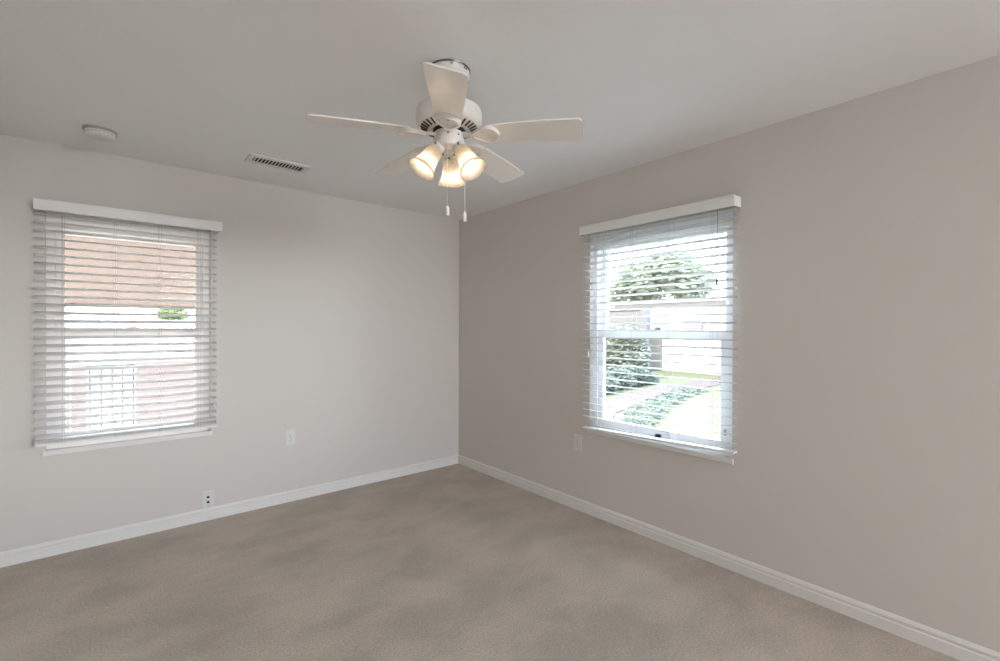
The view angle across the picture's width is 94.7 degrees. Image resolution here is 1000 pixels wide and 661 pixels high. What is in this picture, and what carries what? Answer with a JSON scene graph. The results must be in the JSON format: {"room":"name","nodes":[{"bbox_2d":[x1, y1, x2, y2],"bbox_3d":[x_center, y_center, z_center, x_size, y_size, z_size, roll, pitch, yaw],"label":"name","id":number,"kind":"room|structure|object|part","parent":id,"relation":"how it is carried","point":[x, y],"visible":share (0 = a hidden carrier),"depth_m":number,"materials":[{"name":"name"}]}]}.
{"room":"empty bedroom","nodes":[
{"label":"empty bedroom","id":0,"kind":"room"},
{"bbox_2d":[0,134,458,551],"bbox_3d":[-1.824,0.112,3.531,3.570,2.440,0.150,0,0,-40],"label":"wall","id":1,"kind":"structure","parent":0,"point":[337,319],"depth_m":3.45,"materials":[{"name":"grey paint"}]},
{"bbox_2d":[42,212,212,455],"bbox_3d":[-2.398,0.018,3.025,0.854,1.439,0.149,0,0,-40],"label":"window","id":2,"kind":"structure","parent":1,"relation":"in","point":[158,437],"depth_m":2.91,"materials":[{"name":"white plastic"}]},
{"bbox_2d":[33,197,221,446],"bbox_3d":[-2.323,-0.041,2.950,0.933,1.432,0.088,0,0,-40],"label":"window blind","id":3,"kind":"object","parent":2,"relation":"attached to","point":[64,207],"visible":1,"depth_m":2.89,"materials":[{"name":"white plastic"}]},
{"bbox_3d":[-2.586,-0.017,2.731,0.013,1.358,0.058,0,0,-40],"label":"ladder cord","id":4,"kind":"part","parent":3,"relation":"part of","materials":[{"name":"white fabric"}]},
{"bbox_3d":[-2.407,-0.017,2.882,0.013,1.360,0.058,0,0,-40],"label":"ladder cord","id":5,"kind":"part","parent":3,"relation":"part of","materials":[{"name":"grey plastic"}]},
{"bbox_3d":[-2.338,0.662,2.947,0.901,0.020,0.052,0,0,-40],"label":"rail","id":6,"kind":"part","parent":3,"relation":"part of","materials":[{"name":"white plastic"}]},
{"bbox_3d":[-2.335,-0.721,2.942,0.877,0.038,0.058,0,0,-40],"label":"head rail","id":7,"kind":"part","parent":3,"relation":"part of","materials":[{"name":"white plastic"}]},
{"bbox_3d":[-2.235,-0.016,3.028,0.013,1.361,0.058,0,0,-40],"label":"ladder cord","id":8,"kind":"part","parent":3,"relation":"part of","materials":[{"name":"white fabric"}]},
{"bbox_3d":[-2.071,-0.016,3.167,0.013,1.362,0.058,0,0,-40],"label":"ladder cord","id":9,"kind":"part","parent":3,"relation":"part of","materials":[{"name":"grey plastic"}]},
{"bbox_3d":[-1.995,-0.526,3.183,0.002,0.340,0.003,0,0,-40],"label":"pull cord","id":10,"kind":"part","parent":3,"relation":"part of","materials":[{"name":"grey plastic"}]},
{"bbox_3d":[-2.368,0.722,2.991,0.854,0.030,0.050,0,0,-40],"label":"sill","id":11,"kind":"part","parent":2,"relation":"part of","materials":[{"name":"white paint"}]},
{"bbox_3d":[-2.425,-0.291,3.057,0.754,0.647,0.032,0,0,-40],"label":"sash","id":12,"kind":"part","parent":2,"relation":"part of","materials":[{"name":"white plastic"}]},
{"bbox_3d":[-2.398,0.336,3.026,0.754,0.695,0.029,0,0,-40],"label":"sash","id":13,"kind":"part","parent":2,"relation":"part of","materials":[{"name":"white plastic"}]},
{"bbox_2d":[65,235,194,306],"bbox_3d":[-2.682,-0.477,3.422,1.520,0.652,0.800,0,0,-40],"label":"awning","id":14,"kind":"object","parent":1,"relation":"attached to","point":[68,237],"visible":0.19,"depth_m":3.49,"materials":[{"name":"brown fabric"}]},
{"bbox_2d":[202,490,213,508],"bbox_3d":[-2.054,1.187,3.240,0.072,0.120,0.010,0,0,-40],"label":"electrical outlet","id":15,"kind":"object","parent":1,"relation":"attached to","point":[207,496],"visible":1,"depth_m":3.24,"materials":[{"name":"white plastic"}]},
{"bbox_2d":[0,454,458,567],"bbox_3d":[-1.718,1.290,3.523,3.420,0.084,0.014,0,0,-40],"label":"baseboard","id":16,"kind":"structure","parent":1,"relation":"attached to","point":[51,548],"depth_m":3.19,"materials":[{"name":"white paint"}]},
{"bbox_2d":[285,429,294,445],"bbox_3d":[-1.636,0.836,3.592,0.072,0.120,0.009,0,0,-40],"label":"electrical outlet","id":17,"kind":"object","parent":1,"relation":"attached to","point":[289,434],"visible":1,"depth_m":3.59,"materials":[{"name":"white plastic"}]},
{"bbox_2d":[0,464,959,660],"bbox_3d":[0.345,1.402,1.087,3.720,0.100,6.700,0,0,-40],"label":"floor","id":18,"kind":"structure","parent":0,"point":[455,562],"depth_m":2.34,"materials":[{"name":"carpet"}]},
{"bbox_2d":[0,0,999,219],"bbox_3d":[0.345,-1.162,0.968,4.370,0.150,7.350,0,0,-40],"label":"ceiling","id":19,"kind":"structure","parent":0,"point":[198,85],"depth_m":1.95,"materials":[{"name":"white paint"}]},
{"bbox_2d":[82,125,117,141],"bbox_3d":[-2.206,-1.081,2.542,0.148,0.046,0.148,0,0,-40],"label":"smoke detector","id":20,"kind":"object","parent":19,"relation":"attached to","point":[99,133],"visible":1,"depth_m":2.51,"materials":[{"name":"grey plastic"}]},
{"bbox_2d":[244,153,310,173],"bbox_3d":[-1.462,-1.098,3.041,0.370,0.012,0.166,0,0,-40],"label":"ceiling vent","id":21,"kind":"object","parent":19,"relation":"in","point":[252,158],"visible":1,"depth_m":3.02,"materials":[{"name":"white plastic"}]},
{"bbox_2d":[306,59,582,221],"bbox_3d":[-0.239,-0.777,1.972,1.103,0.634,1.053,0,0,-40],"label":"ceiling fan","id":22,"kind":"object","parent":19,"relation":"hanging from","point":[447,116],"visible":1,"depth_m":1.87,"materials":[{"name":"white metal"}]},
{"bbox_3d":[-0.546,-0.808,1.802,0.391,0.006,0.140,-4,14,-23],"label":"fan blade","id":23,"kind":"part","parent":22,"relation":"part of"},
{"bbox_3d":[-0.452,-0.810,2.215,0.140,0.006,0.391,-16,7,-41],"label":"fan blade","id":24,"kind":"part","parent":22,"relation":"part of","materials":[{"name":"beige wood"}]},
{"bbox_3d":[-0.308,-0.696,1.893,0.141,0.150,0.124,0,0,-40],"label":"lamp shade","id":25,"kind":"part","parent":22,"relation":"part of","materials":[{"name":"white glass"}]},
{"bbox_3d":[-0.183,-0.806,1.585,0.140,0.006,0.391,12,3,-6],"label":"fan blade","id":26,"kind":"part","parent":22,"relation":"part of","materials":[{"name":"beige wood"}]},
{"bbox_3d":[-0.215,-0.654,1.883,0.003,0.290,0.005,0,0,-9],"label":"pull chain","id":27,"kind":"part","parent":22,"relation":"part of","materials":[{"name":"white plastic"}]},
{"bbox_3d":[-0.214,-0.697,2.056,0.128,0.150,0.133,0,0,-40],"label":"lamp shade","id":28,"kind":"part","parent":22,"relation":"part of","materials":[{"name":"white glass"}]},
{"bbox_3d":[-0.119,-0.696,1.895,0.123,0.150,0.139,0,0,-40],"label":"lamp shade","id":29,"kind":"part","parent":22,"relation":"part of","materials":[{"name":"white glass"}]},
{"bbox_3d":[-0.030,-0.809,2.252,0.140,0.006,0.391,-13,-10,29],"label":"fan blade","id":30,"kind":"part","parent":22,"relation":"part of","materials":[{"name":"beige wood"}]},
{"bbox_3d":[0.136,-0.806,1.863,0.391,0.006,0.140,4,-11,13],"label":"fan blade","id":31,"kind":"part","parent":22,"relation":"part of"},
{"bbox_2d":[459,55,999,652],"bbox_3d":[1.712,0.131,2.233,0.150,2.440,6.700,0,0,-40],"label":"wall","id":32,"kind":"structure","parent":0,"point":[865,469],"depth_m":2.26,"materials":[{"name":"grey paint"}]},
{"bbox_2d":[574,434,581,451],"bbox_3d":[0.581,0.841,3.447,0.009,0.120,0.072,0,0,-40],"label":"electrical outlet","id":33,"kind":"object","parent":32,"relation":"attached to","point":[577,438],"visible":1,"depth_m":3.44,"materials":[{"name":"white plastic"}]},
{"bbox_2d":[587,213,733,464],"bbox_3d":[1.029,0.029,3.017,0.149,1.439,1.034,0,0,-40],"label":"window","id":34,"kind":"structure","parent":32,"relation":"in","point":[604,424],"depth_m":2.96,"materials":[{"name":"white plastic"}]},
{"bbox_2d":[579,194,740,453],"bbox_3d":[0.952,-0.017,2.945,0.088,1.456,1.082,0,0,-40],"label":"window blind","id":35,"kind":"object","parent":34,"relation":"attached to","point":[729,201],"visible":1,"depth_m":2.85,"materials":[{"name":"white plastic"}]},
{"bbox_3d":[0.629,-0.268,3.279,0.002,0.840,0.003,0,0,-40],"label":"pull cord","id":36,"kind":"part","parent":35,"relation":"part of","materials":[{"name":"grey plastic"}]},
{"bbox_3d":[0.705,0.005,3.241,0.057,1.385,0.014,0,0,-40],"label":"ladder cord","id":37,"kind":"part","parent":35,"relation":"part of","materials":[{"name":"white fabric"}]},
{"bbox_3d":[0.879,0.002,3.035,0.057,1.376,0.014,0,0,-40],"label":"ladder cord","id":38,"kind":"part","parent":35,"relation":"part of","materials":[{"name":"white fabric"}]},
{"bbox_3d":[0.956,0.687,2.946,0.052,0.047,1.058,0,0,-40],"label":"rail","id":39,"kind":"part","parent":35,"relation":"part of","materials":[{"name":"white plastic"}]},
{"bbox_3d":[0.963,-0.710,2.941,0.058,0.038,1.034,0,0,-40],"label":"head rail","id":40,"kind":"part","parent":35,"relation":"part of","materials":[{"name":"white plastic"}]},
{"bbox_3d":[1.047,-0.001,2.837,0.057,1.367,0.014,0,0,-40],"label":"ladder cord","id":41,"kind":"part","parent":35,"relation":"part of","materials":[{"name":"white fabric"}]},
{"bbox_3d":[1.222,-0.004,2.631,0.057,1.358,0.014,0,0,-40],"label":"ladder cord","id":42,"kind":"part","parent":35,"relation":"part of","materials":[{"name":"white fabric"}]},
{"bbox_3d":[0.989,0.734,2.989,0.050,0.030,1.034,0,0,-40],"label":"sill","id":43,"kind":"part","parent":34,"relation":"part of","materials":[{"name":"white paint"}]},
{"bbox_3d":[1.027,0.347,3.018,0.029,0.695,0.934,0,0,-40],"label":"sash","id":44,"kind":"part","parent":34,"relation":"part of","materials":[{"name":"white plastic"}]},
{"bbox_3d":[1.063,-0.279,3.044,0.032,0.647,0.934,0,0,-40],"label":"sash","id":45,"kind":"part","parent":34,"relation":"part of","materials":[{"name":"white plastic"}]},
{"bbox_2d":[458,455,999,660],"bbox_3d":[1.650,1.309,2.181,0.014,0.084,6.386,0,0,-40],"label":"baseboard","id":46,"kind":"structure","parent":32,"relation":"attached to","point":[955,647],"depth_m":2.41,"materials":[{"name":"white paint"}]},
{"label":"outside","id":47,"kind":"structure","parent":0,"visible":0},
{"bbox_2d":[70,391,135,430],"bbox_3d":[0.752,1.722,18.729,100.000,0.180,100.000,0,0,-40],"label":"ground","id":48,"kind":"structure","parent":47,"point":[118,393],"depth_m":9.62,"materials":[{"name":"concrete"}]},
{"bbox_2d":[65,307,69,431],"bbox_3d":[-4.831,0.164,5.087,0.110,3.000,0.110,0,0,-40],"label":"porch post","id":49,"kind":"object","parent":48,"relation":"on","point":[67,309],"visible":0.02,"depth_m":5.08,"materials":[{"name":"grey paint"}]},
{"bbox_2d":[71,363,86,430],"bbox_3d":[-4.642,1.015,5.077,0.125,1.300,0.140,0,0,-40],"label":"wall pillar","id":50,"kind":"structure","parent":48,"relation":"on","point":[73,365],"depth_m":5.03,"materials":[{"name":"grey paint"}]},
{"bbox_2d":[86,364,133,428],"bbox_3d":[-4.415,1.025,5.242,0.435,1.280,0.020,0,0,-40],"label":"metal railing","id":51,"kind":"object","parent":48,"relation":"on","point":[107,364],"visible":0.36,"depth_m":5.23,"materials":[{"name":"grey metal"}]},
{"bbox_3d":[-4.413,0.395,5.239,0.435,0.020,0.020,0,0,-40],"label":"rail","id":52,"kind":"part","parent":51,"relation":"part of","materials":[{"name":"grey"}]},
{"bbox_2d":[70,319,194,391],"bbox_3d":[-8.996,0.658,13.219,18.000,1.900,0.280,0,0,-40],"label":"wall","id":53,"kind":"structure","parent":48,"relation":"on","point":[72,325],"depth_m":12.20,"materials":[{"name":"grey paint"}]},
{"bbox_2d":[134,359,193,424],"bbox_3d":[-3.437,1.013,6.110,2.220,1.300,0.200,0,0,-40],"label":"wall","id":54,"kind":"structure","parent":48,"relation":"on","point":[184,360],"depth_m":5.52,"materials":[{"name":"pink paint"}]},
{"bbox_2d":[156,309,188,319],"bbox_3d":[-10.610,0.386,14.982,0.967,2.415,1.116,0,0,-40],"label":"street tree","id":55,"kind":"object","parent":48,"relation":"on","point":[164,311],"visible":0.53,"depth_m":14.71,"materials":[{"name":"green plant"}]},
{"bbox_2d":[605,370,720,439],"bbox_3d":[11.488,1.679,14.715,28.800,0.020,28.000,0,0,-40],"label":"lawn","id":56,"kind":"structure","parent":48,"relation":"on","point":[717,394],"depth_m":9.74,"materials":[{"name":"green plant"}]},
{"bbox_2d":[606,324,651,369],"bbox_3d":[3.699,0.676,16.948,1.972,1.929,4.236,0,0,-34],"label":"shrub","id":57,"kind":"object","parent":56,"relation":"on","point":[615,327],"visible":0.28,"depth_m":15.38,"materials":[{"name":"green plant"}]},
{"bbox_2d":[609,309,650,369],"bbox_3d":[2.986,0.343,21.815,0.320,2.520,9.060,0,0,-40],"label":"wall","id":58,"kind":"structure","parent":56,"relation":"on","point":[618,312],"depth_m":18.74,"materials":[{"name":"grey paint"}]},
{"bbox_2d":[605,364,659,393],"bbox_3d":[3.332,1.266,13.537,4.075,0.764,2.134,0,0,-40],"label":"hedge","id":59,"kind":"object","parent":56,"relation":"on","point":[652,379],"visible":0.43,"depth_m":13.04,"materials":[{"name":"green plant"}]},
{"bbox_2d":[614,386,708,426],"bbox_3d":[3.818,1.606,10.544,1.013,0.118,6.034,0,0,33],"label":"ground cover","id":60,"kind":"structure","parent":56,"relation":"on","point":[683,390],"depth_m":9.73,"materials":[{"name":"green plant"}]},
{"bbox_2d":[605,377,720,419],"bbox_3d":[6.353,1.647,13.743,2.300,0.020,18.003,0,0,42],"label":"garden path","id":61,"kind":"structure","parent":56,"relation":"on","point":[701,384],"depth_m":11.60,"materials":[{"name":"white concrete"}]},
{"bbox_2d":[609,249,718,308],"bbox_3d":[7.866,-1.183,23.433,3.591,5.610,6.075,0,0,-33],"label":"broadleaf tree","id":62,"kind":"object","parent":56,"relation":"on","point":[682,255],"visible":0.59,"depth_m":22.04,"materials":[{"name":"green plant"}]},
{"bbox_2d":[611,299,725,374],"bbox_3d":[11.755,0.231,15.388,3.720,2.870,16.700,0,0,-40],"label":"house","id":63,"kind":"structure","parent":56,"relation":"on","point":[700,343],"depth_m":17.95,"materials":[{"name":"grey paint"}]},
{"bbox_3d":[8.129,0.646,16.940,0.070,2.000,0.950,0,0,-40],"label":"door","id":64,"kind":"part","parent":63,"relation":"part of","materials":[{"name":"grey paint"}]}
]}

